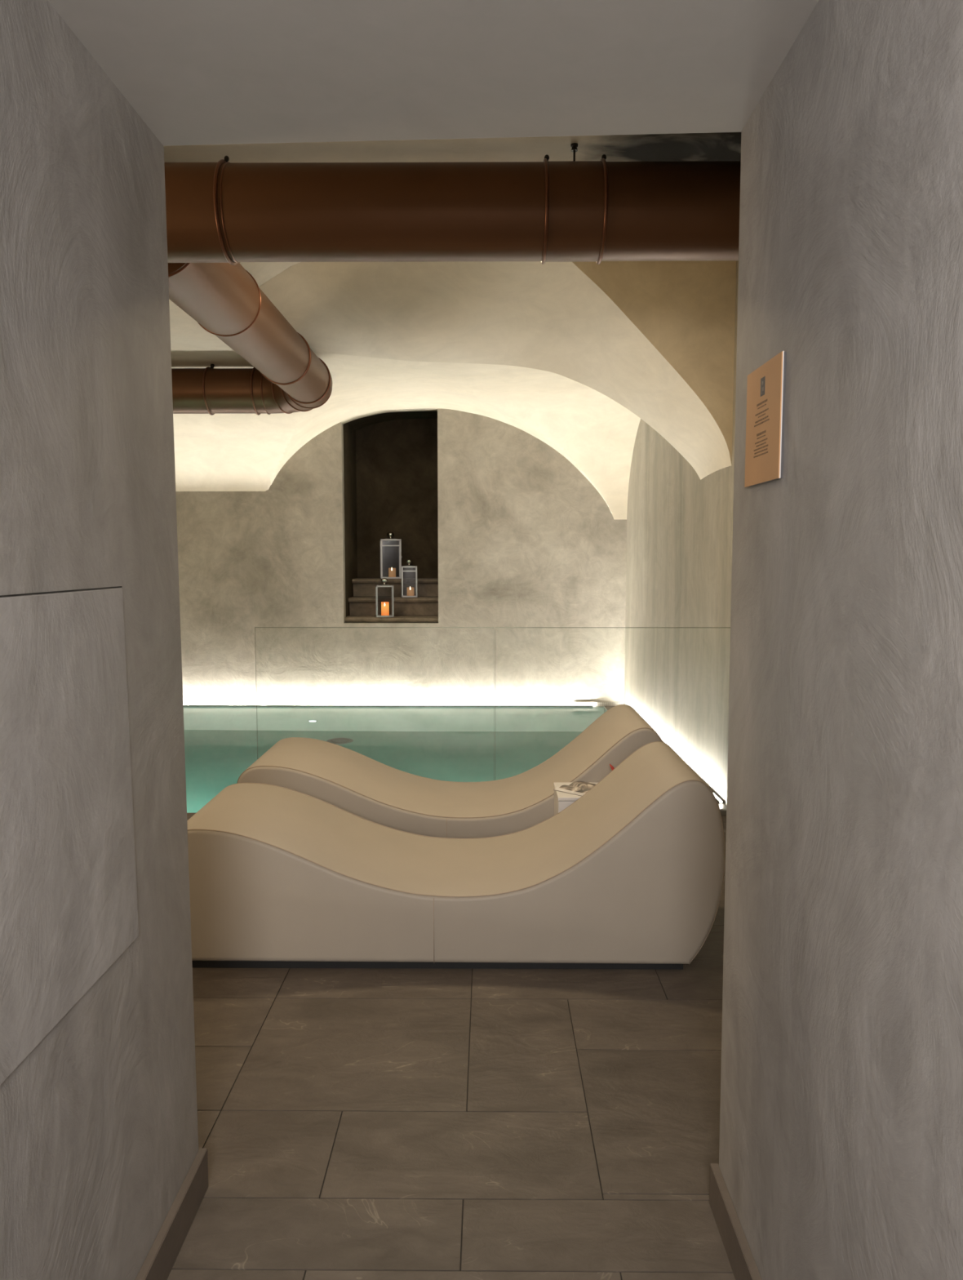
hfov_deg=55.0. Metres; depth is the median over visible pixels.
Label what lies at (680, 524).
wall
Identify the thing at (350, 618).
step
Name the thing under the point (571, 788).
picture
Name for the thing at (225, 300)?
duct
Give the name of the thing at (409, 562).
lantern
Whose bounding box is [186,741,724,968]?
lounger
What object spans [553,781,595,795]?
magazine
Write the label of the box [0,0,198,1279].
wall
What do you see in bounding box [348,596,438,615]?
step
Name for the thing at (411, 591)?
pillar candle
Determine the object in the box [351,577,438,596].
step
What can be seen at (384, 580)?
lantern
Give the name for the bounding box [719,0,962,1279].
wall
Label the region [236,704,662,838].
lounger
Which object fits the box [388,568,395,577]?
pillar candle
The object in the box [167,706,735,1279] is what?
floor
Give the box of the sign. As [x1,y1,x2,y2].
[744,351,786,487]
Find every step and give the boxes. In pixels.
[345,615,438,622]
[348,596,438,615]
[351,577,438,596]
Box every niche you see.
[343,418,438,617]
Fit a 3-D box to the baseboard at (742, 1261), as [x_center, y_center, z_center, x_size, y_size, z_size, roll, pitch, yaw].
[0.487,1.392,-0.370,0.020,0.092,4.785,0,5,0]
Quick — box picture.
[559,784,589,795]
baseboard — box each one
[135,1147,208,1279]
[709,1163,762,1279]
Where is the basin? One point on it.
(355, 706)
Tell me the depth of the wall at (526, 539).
8.72 m
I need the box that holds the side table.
[553,782,599,815]
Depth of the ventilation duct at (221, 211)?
2.93 m
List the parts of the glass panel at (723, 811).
pane, rail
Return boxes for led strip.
[182,704,593,706]
[713,792,722,803]
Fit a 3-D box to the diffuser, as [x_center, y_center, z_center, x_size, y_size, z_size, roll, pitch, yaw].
[-1.512,0.621,8.800,5.140,0.006,0.014,0,5,0]
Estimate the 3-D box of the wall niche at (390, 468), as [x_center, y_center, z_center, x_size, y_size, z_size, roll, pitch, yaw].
[-0.851,-1.380,9.191,0.974,2.475,0.860,0,5,0]
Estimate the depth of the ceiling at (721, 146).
3.09 m
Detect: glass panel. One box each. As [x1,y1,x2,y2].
[254,626,494,755]
[494,626,726,815]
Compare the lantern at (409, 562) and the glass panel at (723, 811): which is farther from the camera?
the lantern at (409, 562)
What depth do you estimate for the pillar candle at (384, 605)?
8.86 m
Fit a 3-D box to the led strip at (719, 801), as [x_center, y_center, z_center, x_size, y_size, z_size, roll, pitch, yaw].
[1.351,0.777,7.006,0.018,0.014,3.441,0,5,-1]
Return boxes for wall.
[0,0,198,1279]
[175,408,626,705]
[573,261,736,463]
[624,261,738,804]
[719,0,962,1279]
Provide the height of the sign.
0.211 m
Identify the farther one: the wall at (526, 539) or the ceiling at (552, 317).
the wall at (526, 539)
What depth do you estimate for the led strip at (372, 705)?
8.79 m
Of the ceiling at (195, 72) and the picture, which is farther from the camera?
the picture
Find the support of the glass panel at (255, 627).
on the floor
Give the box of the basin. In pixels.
[355,706,607,710]
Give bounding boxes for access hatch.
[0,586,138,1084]
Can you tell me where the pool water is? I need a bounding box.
[183,706,607,813]
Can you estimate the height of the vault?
1.048 m
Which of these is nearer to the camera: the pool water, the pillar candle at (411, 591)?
the pool water
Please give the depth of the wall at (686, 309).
5.09 m
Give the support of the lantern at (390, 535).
on the step at (362, 587)
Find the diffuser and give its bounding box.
[217,704,280,705]
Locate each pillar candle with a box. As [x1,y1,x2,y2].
[381,601,389,615]
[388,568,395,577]
[407,586,414,595]
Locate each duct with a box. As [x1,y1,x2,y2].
[164,142,741,265]
[168,262,332,415]
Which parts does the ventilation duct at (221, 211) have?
hanger rod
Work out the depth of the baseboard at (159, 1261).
1.87 m
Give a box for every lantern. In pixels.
[375,577,395,617]
[380,531,402,578]
[401,559,418,597]
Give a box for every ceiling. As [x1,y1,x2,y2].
[48,0,819,146]
[164,132,741,308]
[169,261,731,479]
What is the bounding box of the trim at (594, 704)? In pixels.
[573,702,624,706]
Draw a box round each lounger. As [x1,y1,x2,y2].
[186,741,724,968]
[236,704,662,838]
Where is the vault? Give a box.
[170,347,640,519]
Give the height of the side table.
0.420 m

